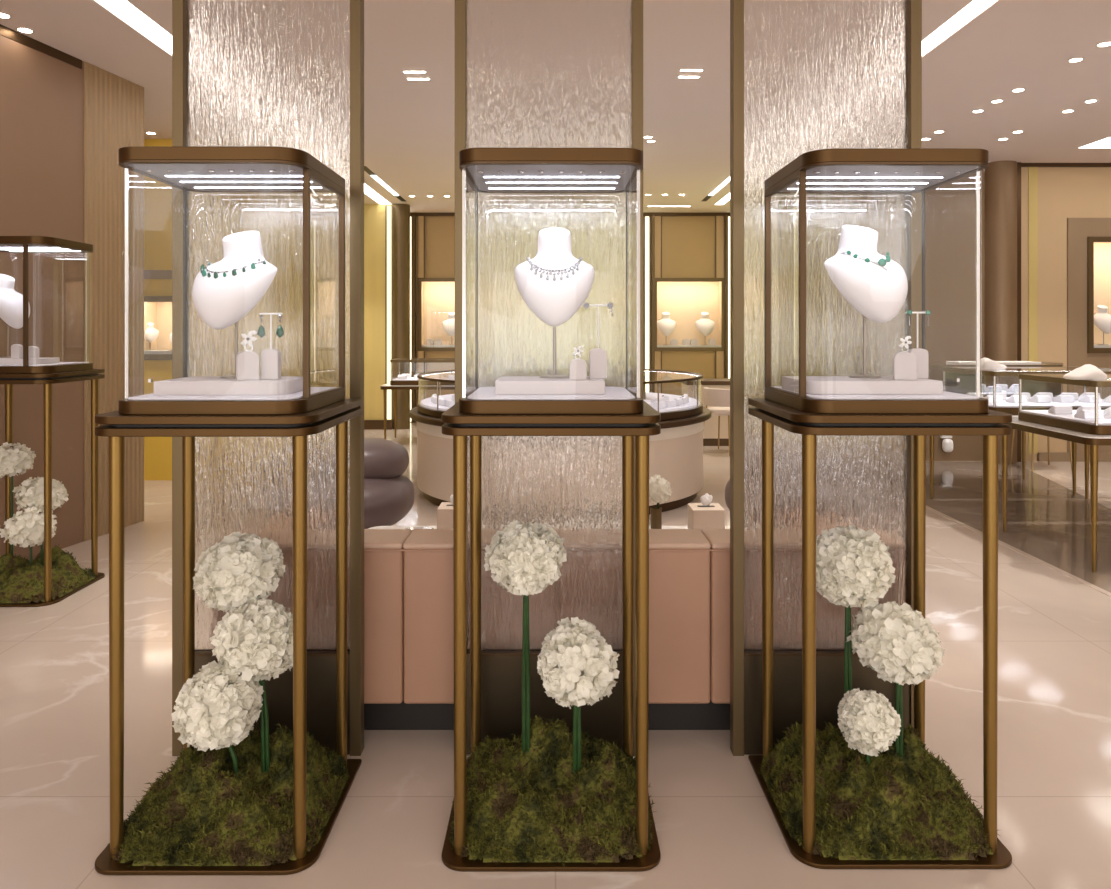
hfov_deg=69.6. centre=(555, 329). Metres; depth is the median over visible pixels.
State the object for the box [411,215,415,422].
trim
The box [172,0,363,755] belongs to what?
decorative panel
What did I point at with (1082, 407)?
cushion
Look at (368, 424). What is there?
baseboard
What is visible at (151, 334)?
bust
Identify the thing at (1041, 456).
baseboard
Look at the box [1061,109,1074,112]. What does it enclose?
recessed light
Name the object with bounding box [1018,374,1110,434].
vitrine
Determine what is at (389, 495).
armchair
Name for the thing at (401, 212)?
column
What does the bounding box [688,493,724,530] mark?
tissue box
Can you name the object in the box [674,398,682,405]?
cushion
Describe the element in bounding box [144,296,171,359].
window
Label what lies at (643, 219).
panel
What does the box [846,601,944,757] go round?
hydrangea
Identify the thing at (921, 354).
stand
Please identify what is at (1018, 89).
recessed light
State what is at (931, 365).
vitrine
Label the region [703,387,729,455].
chair
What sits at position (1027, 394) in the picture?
cushion
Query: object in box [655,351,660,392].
trim
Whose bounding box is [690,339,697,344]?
stand
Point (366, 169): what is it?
recessed light
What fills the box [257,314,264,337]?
earring
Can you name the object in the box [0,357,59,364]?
plinth
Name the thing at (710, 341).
stand
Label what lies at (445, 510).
tissue box
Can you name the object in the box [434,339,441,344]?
stand
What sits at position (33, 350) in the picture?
stand
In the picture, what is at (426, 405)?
tray
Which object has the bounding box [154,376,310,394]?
plinth
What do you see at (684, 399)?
cushion
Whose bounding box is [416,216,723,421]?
wall
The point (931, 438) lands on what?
table
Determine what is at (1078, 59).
recessed light
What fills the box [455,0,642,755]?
decorative panel
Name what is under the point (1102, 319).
bust
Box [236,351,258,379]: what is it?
stand
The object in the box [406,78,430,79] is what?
recessed light
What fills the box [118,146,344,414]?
display case
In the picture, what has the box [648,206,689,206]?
recessed light
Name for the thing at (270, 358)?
stand
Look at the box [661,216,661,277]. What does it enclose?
trim
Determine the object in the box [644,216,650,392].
light
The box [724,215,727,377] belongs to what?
trim
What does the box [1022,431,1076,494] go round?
table
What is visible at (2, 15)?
recessed light
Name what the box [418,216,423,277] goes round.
trim
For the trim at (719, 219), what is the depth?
12.14 m
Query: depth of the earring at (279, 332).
2.29 m
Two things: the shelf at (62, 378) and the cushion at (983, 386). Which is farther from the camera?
the cushion at (983, 386)
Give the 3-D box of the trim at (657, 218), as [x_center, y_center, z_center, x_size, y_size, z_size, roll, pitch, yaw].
[1.548,-1.261,12.155,0.099,0.938,0.030,0,0,0]
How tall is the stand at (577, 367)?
0.060 m
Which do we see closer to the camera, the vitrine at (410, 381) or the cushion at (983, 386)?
the cushion at (983, 386)
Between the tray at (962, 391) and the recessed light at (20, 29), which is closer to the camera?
the recessed light at (20, 29)
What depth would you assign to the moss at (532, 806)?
2.21 m
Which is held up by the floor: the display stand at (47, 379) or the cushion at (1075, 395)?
the display stand at (47, 379)
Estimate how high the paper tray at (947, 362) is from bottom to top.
0.025 m
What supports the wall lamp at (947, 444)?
attached to the wall at (950, 208)
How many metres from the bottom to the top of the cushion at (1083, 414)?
0.055 m
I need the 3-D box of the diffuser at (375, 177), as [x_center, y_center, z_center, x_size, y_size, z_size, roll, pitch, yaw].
[-2.093,-1.773,9.868,0.060,0.004,1.361,0,0,0]
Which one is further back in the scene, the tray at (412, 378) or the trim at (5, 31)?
the tray at (412, 378)
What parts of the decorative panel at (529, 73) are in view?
post, panel, rail, post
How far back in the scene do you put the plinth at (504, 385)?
2.22 m
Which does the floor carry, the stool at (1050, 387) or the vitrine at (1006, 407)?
the stool at (1050, 387)
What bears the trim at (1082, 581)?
in the floor
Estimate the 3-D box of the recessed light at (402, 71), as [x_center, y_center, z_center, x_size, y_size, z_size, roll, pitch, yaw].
[-0.971,-1.777,5.509,0.165,0.006,0.044,0,0,0]
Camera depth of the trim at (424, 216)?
12.13 m
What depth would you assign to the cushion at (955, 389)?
6.96 m
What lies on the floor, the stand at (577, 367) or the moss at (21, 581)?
the moss at (21, 581)
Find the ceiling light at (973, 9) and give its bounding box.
[714,0,999,204]
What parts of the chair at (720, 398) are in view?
backrest, seat, leg, leg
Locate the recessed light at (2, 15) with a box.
[0,12,11,18]
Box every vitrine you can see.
[390,358,454,384]
[928,362,1062,396]
[942,367,1110,414]
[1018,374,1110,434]
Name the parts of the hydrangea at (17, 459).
stem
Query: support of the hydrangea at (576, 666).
on the moss at (532, 806)
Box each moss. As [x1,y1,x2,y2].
[0,545,96,602]
[107,723,349,867]
[446,715,656,865]
[755,722,999,861]
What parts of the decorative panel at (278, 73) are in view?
post, panel, rail, post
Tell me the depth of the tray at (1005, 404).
5.87 m
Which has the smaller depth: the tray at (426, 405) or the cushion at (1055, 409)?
the cushion at (1055, 409)
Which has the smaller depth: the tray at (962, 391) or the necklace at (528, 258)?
the necklace at (528, 258)
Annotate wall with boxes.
[0,35,143,559]
[144,139,171,479]
[364,204,391,419]
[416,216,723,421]
[925,167,1110,460]
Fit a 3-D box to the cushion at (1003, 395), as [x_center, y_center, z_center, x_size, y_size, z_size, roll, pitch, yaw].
[3.474,0.518,6.294,0.110,0.055,0.098,0,0,11]
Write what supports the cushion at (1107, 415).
on the vitrine at (1096, 426)
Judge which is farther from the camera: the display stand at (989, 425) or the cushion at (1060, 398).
the cushion at (1060, 398)
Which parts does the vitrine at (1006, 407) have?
post, post, frame, glass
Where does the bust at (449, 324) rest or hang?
on the window at (436, 296)
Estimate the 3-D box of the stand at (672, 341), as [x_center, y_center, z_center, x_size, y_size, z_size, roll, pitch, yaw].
[1.821,0.183,12.290,0.110,0.100,0.079,0,0,0]
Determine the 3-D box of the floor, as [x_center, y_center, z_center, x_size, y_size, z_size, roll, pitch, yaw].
[1.000,1.448,4.500,16.000,0.103,17.000,0,0,0]
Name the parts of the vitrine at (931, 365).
glass, frame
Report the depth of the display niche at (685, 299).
12.53 m
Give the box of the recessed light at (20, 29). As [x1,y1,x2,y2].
[15,27,34,33]
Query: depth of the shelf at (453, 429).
2.07 m
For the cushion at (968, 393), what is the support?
on the vitrine at (1006, 407)
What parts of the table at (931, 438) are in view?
leg, leg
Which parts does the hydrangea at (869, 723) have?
stem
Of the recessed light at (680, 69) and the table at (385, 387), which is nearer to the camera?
the recessed light at (680, 69)
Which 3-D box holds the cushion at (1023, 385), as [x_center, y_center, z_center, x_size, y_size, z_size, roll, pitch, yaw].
[4.210,0.518,7.281,0.110,0.055,0.098,0,0,5]
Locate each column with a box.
[392,204,409,428]
[984,160,1016,462]
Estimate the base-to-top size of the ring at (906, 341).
0.046 m
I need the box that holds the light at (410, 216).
[410,216,410,421]
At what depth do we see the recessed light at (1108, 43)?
4.98 m
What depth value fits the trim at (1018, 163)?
8.49 m
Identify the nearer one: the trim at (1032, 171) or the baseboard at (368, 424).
the trim at (1032, 171)
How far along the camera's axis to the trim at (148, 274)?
7.43 m
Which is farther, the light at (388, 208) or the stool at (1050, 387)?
the light at (388, 208)
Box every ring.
[241,330,256,350]
[573,345,582,358]
[899,336,911,351]
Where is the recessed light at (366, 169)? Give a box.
[364,166,405,200]
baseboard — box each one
[364,420,392,429]
[1037,452,1110,461]
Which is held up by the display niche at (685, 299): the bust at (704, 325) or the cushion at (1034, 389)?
the bust at (704, 325)
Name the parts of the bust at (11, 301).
rod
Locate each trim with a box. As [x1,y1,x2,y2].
[0,24,81,68]
[144,270,171,278]
[410,213,729,215]
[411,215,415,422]
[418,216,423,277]
[418,351,423,400]
[424,216,424,277]
[651,215,654,392]
[655,216,660,277]
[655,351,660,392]
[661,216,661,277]
[715,216,715,277]
[716,216,722,277]
[716,351,722,377]
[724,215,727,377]
[926,506,1110,596]
[1017,162,1020,461]
[1021,163,1110,166]
[1028,167,1037,453]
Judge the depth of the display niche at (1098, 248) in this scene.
8.91 m
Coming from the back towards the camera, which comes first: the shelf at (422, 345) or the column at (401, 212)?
the shelf at (422, 345)
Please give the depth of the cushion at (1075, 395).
6.23 m
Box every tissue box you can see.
[437,495,452,528]
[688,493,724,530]
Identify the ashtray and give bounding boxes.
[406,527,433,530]
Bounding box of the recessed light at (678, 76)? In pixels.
[677,76,700,77]
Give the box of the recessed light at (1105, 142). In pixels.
[1077,137,1110,147]
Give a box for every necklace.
[200,258,265,278]
[527,257,582,280]
[840,250,890,270]
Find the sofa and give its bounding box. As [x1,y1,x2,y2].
[364,529,729,729]
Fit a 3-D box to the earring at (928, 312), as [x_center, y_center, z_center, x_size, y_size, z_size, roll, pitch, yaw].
[1.082,-0.035,2.323,0.015,0.047,0.007,0,0,0]
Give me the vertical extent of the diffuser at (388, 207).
3.010 m
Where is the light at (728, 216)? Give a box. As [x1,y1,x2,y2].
[728,216,729,377]
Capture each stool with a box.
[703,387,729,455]
[1010,362,1071,470]
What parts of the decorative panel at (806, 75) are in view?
post, rail, panel, post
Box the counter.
[409,407,710,514]
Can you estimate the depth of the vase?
3.80 m
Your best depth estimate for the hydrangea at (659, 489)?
3.78 m
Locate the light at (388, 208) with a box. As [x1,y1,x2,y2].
[385,205,392,419]
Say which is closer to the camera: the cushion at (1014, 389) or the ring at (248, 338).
the ring at (248, 338)
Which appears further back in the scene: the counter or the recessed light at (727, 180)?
the recessed light at (727, 180)
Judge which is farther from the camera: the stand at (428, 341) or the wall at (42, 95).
the stand at (428, 341)
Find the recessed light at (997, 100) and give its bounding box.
[990,99,1003,102]
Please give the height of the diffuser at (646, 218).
3.110 m
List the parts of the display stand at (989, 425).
leg, leg, foot plate, leg, leg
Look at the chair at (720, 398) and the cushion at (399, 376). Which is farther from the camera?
the cushion at (399, 376)
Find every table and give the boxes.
[368,526,729,528]
[380,383,454,438]
[929,415,1088,498]
[1001,418,1110,571]
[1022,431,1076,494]
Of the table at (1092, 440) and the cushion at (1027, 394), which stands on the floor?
the table at (1092, 440)
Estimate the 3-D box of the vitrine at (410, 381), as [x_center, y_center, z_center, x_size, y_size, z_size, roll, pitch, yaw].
[-1.495,0.522,10.085,1.090,0.315,0.530,0,0,0]
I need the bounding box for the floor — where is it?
[0,422,1110,888]
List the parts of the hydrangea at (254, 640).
stem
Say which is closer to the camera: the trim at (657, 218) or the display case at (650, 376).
the display case at (650, 376)
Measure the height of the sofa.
0.676 m
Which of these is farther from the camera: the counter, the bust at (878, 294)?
the counter
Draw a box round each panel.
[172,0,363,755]
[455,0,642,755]
[643,219,644,368]
[730,0,921,755]
[1067,218,1110,451]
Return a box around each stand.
[0,369,104,606]
[11,344,22,358]
[29,346,38,358]
[95,399,361,874]
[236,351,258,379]
[259,313,282,378]
[426,339,433,344]
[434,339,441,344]
[442,400,660,871]
[569,359,586,379]
[589,304,606,378]
[670,339,677,344]
[682,339,689,344]
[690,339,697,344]
[708,339,715,344]
[748,398,1011,868]
[893,352,916,379]
[906,312,927,378]
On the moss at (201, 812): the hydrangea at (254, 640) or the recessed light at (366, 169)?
the hydrangea at (254, 640)
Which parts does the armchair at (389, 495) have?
backrest, seat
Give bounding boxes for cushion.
[398,375,407,378]
[439,398,446,405]
[446,400,454,406]
[651,397,664,402]
[652,401,665,408]
[665,400,675,406]
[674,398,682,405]
[680,397,687,403]
[945,386,960,392]
[953,384,966,389]
[964,386,981,392]
[966,392,982,397]
[971,384,985,389]
[984,386,1001,391]
[984,395,1002,402]
[989,392,1006,399]
[996,384,1007,390]
[1006,386,1024,392]
[1006,395,1027,402]
[1010,392,1030,399]
[1011,384,1026,389]
[1027,386,1045,392]
[1029,395,1050,402]
[1033,392,1052,399]
[1048,405,1072,413]
[1052,395,1073,402]
[1060,393,1077,399]
[1074,410,1100,418]
[1076,405,1100,412]
[1078,395,1100,402]
[1079,392,1099,398]
[1103,395,1110,402]
[1103,407,1110,412]
[1103,411,1110,417]
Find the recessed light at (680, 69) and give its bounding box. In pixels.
[679,69,703,70]
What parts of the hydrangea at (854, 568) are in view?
stem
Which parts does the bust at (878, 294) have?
rod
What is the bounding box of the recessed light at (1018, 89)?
[1011,88,1025,91]
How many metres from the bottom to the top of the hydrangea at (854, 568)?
0.670 m
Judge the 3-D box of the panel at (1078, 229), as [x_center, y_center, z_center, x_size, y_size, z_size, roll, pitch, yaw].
[6.633,0.061,8.540,2.333,2.517,0.020,0,0,0]
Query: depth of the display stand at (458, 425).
2.11 m
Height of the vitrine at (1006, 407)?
0.315 m
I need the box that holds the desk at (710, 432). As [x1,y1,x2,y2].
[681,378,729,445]
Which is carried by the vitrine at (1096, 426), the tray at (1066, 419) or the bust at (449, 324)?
the tray at (1066, 419)
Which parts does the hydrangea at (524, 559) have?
stem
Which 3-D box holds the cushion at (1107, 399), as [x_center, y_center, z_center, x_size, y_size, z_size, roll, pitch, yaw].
[4.210,0.518,6.025,0.110,0.055,0.098,0,0,-1]
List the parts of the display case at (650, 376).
post, glass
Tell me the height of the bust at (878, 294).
0.461 m
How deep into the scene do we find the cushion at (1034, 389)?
6.96 m
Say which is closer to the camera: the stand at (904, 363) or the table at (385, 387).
the stand at (904, 363)
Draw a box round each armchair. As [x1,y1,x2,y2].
[364,437,414,528]
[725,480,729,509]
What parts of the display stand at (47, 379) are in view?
leg, leg, foot plate, leg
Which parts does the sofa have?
panel, panel, panel, panel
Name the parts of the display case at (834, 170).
door post, door rail, door rail, door post, lid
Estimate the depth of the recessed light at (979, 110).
6.50 m
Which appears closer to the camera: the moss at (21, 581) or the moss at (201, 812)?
the moss at (201, 812)
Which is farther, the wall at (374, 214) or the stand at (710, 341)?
the stand at (710, 341)
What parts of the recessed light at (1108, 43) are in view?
bulb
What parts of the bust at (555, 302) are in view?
rod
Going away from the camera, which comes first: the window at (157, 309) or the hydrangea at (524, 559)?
the hydrangea at (524, 559)
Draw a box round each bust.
[0,274,29,357]
[144,322,158,349]
[192,231,276,378]
[442,312,454,335]
[514,228,594,378]
[657,312,675,335]
[695,312,714,344]
[824,225,907,378]
[1094,305,1110,344]
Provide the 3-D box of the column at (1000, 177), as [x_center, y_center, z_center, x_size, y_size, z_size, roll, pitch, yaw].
[4.751,-0.190,8.570,0.340,3.180,0.340,0,0,0]
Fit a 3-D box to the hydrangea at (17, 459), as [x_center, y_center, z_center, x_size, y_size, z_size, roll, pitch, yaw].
[-2.956,0.953,4.342,0.231,0.695,0.216,0,0,0]
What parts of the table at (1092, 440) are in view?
leg, leg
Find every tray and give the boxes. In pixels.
[393,377,428,380]
[420,392,700,412]
[942,390,1059,394]
[946,361,1040,364]
[983,397,1110,406]
[1022,410,1110,424]
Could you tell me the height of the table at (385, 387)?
0.720 m
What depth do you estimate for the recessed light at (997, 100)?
6.22 m
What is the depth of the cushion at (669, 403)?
6.37 m
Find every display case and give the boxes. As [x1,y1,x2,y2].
[0,236,92,372]
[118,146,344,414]
[417,369,702,420]
[459,148,642,413]
[764,148,988,413]
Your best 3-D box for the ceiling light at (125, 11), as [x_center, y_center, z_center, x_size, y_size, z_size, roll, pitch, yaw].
[-2.405,-1.810,6.000,0.189,0.060,10.800,0,0,0]
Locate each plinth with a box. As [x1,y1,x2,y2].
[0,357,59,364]
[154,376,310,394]
[495,376,604,394]
[782,376,941,394]
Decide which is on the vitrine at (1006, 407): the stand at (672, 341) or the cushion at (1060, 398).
the cushion at (1060, 398)
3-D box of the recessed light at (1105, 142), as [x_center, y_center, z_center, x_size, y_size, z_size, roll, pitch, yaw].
[5.812,-1.776,7.590,1.460,0.008,0.464,0,0,0]
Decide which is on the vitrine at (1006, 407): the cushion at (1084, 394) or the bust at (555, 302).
the cushion at (1084, 394)
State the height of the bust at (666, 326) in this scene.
0.515 m
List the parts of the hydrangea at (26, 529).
stem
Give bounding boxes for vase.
[650,506,661,528]
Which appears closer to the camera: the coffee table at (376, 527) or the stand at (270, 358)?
the stand at (270, 358)
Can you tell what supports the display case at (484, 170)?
on the display stand at (458, 425)
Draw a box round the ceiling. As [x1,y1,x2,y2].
[0,0,1110,212]
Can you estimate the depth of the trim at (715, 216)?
12.13 m
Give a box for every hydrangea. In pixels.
[0,442,35,554]
[0,505,56,564]
[12,477,68,565]
[171,660,263,773]
[193,531,285,732]
[209,597,292,771]
[484,520,566,753]
[537,617,619,772]
[649,474,671,508]
[816,525,895,740]
[837,688,900,765]
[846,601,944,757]
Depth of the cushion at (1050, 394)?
6.26 m
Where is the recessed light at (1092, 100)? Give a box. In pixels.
[1084,99,1097,102]
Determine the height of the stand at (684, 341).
0.100 m
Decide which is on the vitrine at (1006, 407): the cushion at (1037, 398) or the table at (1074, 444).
the cushion at (1037, 398)
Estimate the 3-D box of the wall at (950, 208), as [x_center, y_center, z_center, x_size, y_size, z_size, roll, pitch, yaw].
[5.875,-0.190,8.750,6.250,3.180,0.400,0,0,0]
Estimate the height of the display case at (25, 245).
0.702 m
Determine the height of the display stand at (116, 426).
1.178 m
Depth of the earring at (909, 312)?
2.32 m
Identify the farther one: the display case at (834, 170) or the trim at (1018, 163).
the trim at (1018, 163)
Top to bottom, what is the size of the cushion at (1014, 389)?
0.055 m
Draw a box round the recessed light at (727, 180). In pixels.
[702,176,729,200]
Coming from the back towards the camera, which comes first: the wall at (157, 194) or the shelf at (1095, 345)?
the shelf at (1095, 345)
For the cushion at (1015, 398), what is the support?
on the vitrine at (1006, 407)
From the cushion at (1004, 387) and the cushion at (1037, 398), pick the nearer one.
the cushion at (1037, 398)
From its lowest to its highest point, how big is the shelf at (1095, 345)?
0.040 m
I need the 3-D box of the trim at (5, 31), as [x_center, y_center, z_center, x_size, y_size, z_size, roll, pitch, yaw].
[-3.757,-1.750,1.642,0.020,0.060,7.386,0,0,10]
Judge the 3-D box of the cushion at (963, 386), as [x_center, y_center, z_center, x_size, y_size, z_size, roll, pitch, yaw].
[3.658,0.518,7.273,0.110,0.055,0.098,0,0,-11]
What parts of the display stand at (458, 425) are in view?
leg, leg, foot plate, leg, leg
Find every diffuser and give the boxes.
[371,175,398,195]
[387,206,390,418]
[645,217,648,391]
[708,177,729,195]
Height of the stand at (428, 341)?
0.100 m
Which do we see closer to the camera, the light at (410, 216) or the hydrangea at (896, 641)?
the hydrangea at (896, 641)
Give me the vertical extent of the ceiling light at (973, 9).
0.060 m
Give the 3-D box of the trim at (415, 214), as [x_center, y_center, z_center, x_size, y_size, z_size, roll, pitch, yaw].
[0.100,-1.755,12.145,5.400,0.050,0.050,0,0,0]
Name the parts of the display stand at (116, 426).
leg, leg, foot plate, leg, leg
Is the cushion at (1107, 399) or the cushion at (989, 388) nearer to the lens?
the cushion at (1107, 399)
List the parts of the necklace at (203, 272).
chain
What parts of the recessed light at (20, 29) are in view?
bulb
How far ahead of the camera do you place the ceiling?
5.71 m
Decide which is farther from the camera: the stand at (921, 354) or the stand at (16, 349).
the stand at (16, 349)
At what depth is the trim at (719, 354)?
12.14 m
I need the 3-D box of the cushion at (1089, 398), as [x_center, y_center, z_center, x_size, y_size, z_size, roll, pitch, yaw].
[4.026,0.518,6.030,0.110,0.055,0.098,0,0,-15]
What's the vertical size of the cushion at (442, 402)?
0.055 m
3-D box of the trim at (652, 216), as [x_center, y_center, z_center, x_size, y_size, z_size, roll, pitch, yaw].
[1.479,-0.165,12.125,0.038,3.130,0.090,0,0,0]
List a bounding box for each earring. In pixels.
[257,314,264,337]
[276,314,283,337]
[607,302,612,315]
[907,310,911,325]
[926,310,930,325]
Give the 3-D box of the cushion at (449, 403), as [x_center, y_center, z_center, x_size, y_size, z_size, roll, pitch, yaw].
[-0.817,0.587,6.409,0.098,0.055,0.110,0,0,-29]
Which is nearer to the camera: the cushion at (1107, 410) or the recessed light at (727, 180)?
the cushion at (1107, 410)
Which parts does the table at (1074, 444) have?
leg, leg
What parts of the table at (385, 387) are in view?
leg, leg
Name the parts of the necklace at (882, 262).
chain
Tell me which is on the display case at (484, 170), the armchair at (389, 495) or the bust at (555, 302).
the bust at (555, 302)
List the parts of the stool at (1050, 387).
leg, leg, backrest, leg, leg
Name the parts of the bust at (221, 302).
rod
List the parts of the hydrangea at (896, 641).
stem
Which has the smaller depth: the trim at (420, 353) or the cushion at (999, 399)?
the cushion at (999, 399)
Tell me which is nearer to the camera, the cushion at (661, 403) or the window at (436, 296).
the cushion at (661, 403)
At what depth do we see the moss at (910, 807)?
2.21 m
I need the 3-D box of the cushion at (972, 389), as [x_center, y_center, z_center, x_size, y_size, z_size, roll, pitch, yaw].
[3.658,0.518,7.017,0.110,0.055,0.098,0,0,-7]
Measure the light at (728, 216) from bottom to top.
3.130 m
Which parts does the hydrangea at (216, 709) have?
stem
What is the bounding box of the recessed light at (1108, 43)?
[1096,41,1110,46]
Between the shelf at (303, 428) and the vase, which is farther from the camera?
the vase
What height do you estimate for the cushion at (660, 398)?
0.055 m
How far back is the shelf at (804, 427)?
2.08 m
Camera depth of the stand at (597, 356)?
2.31 m
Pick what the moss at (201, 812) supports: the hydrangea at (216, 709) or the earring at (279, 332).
the hydrangea at (216, 709)
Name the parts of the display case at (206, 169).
lid, door post, door rail, door rail, door post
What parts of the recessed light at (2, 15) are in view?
bulb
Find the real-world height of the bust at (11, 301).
0.455 m
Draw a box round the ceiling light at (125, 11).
[93,0,390,203]
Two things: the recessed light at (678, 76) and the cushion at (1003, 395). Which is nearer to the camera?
the recessed light at (678, 76)
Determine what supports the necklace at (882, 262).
on the bust at (878, 294)
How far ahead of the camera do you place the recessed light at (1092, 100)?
6.22 m
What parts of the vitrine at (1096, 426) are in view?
post, frame, glass, post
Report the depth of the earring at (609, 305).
2.31 m
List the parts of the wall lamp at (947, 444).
lamp shade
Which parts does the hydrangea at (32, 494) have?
stem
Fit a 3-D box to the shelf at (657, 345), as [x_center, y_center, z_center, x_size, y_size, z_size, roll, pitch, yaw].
[2.031,0.255,12.350,1.052,0.040,0.350,0,0,0]
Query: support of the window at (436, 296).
in the wall at (688, 242)
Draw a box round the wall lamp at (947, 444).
[940,436,952,451]
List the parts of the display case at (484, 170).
lid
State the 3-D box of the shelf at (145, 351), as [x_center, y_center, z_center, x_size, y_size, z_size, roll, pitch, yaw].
[-3.669,0.214,7.630,0.451,0.040,0.350,0,0,0]
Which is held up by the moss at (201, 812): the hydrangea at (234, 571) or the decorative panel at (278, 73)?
the hydrangea at (234, 571)
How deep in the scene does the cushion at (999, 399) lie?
5.98 m
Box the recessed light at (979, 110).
[971,109,984,112]
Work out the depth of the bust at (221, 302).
2.30 m
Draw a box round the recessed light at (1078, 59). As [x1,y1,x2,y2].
[1067,57,1083,62]
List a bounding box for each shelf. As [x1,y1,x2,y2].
[0,374,104,383]
[95,408,361,436]
[144,350,171,353]
[422,345,454,346]
[442,423,660,435]
[657,345,720,346]
[748,407,1011,435]
[1094,344,1110,347]
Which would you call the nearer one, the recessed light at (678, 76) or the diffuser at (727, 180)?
the recessed light at (678, 76)
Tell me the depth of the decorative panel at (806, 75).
2.65 m
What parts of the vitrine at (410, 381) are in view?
post, frame, glass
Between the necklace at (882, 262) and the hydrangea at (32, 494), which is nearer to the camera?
the necklace at (882, 262)
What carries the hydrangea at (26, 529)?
on the moss at (21, 581)
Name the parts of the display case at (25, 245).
door post, lid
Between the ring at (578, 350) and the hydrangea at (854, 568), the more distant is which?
the hydrangea at (854, 568)
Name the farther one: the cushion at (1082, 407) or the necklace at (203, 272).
the cushion at (1082, 407)
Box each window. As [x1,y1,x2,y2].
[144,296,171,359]
[418,278,454,350]
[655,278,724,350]
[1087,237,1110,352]
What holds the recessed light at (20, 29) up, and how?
in the ceiling
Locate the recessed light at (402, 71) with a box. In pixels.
[402,71,426,72]
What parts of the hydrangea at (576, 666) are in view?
stem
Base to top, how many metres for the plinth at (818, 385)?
0.038 m

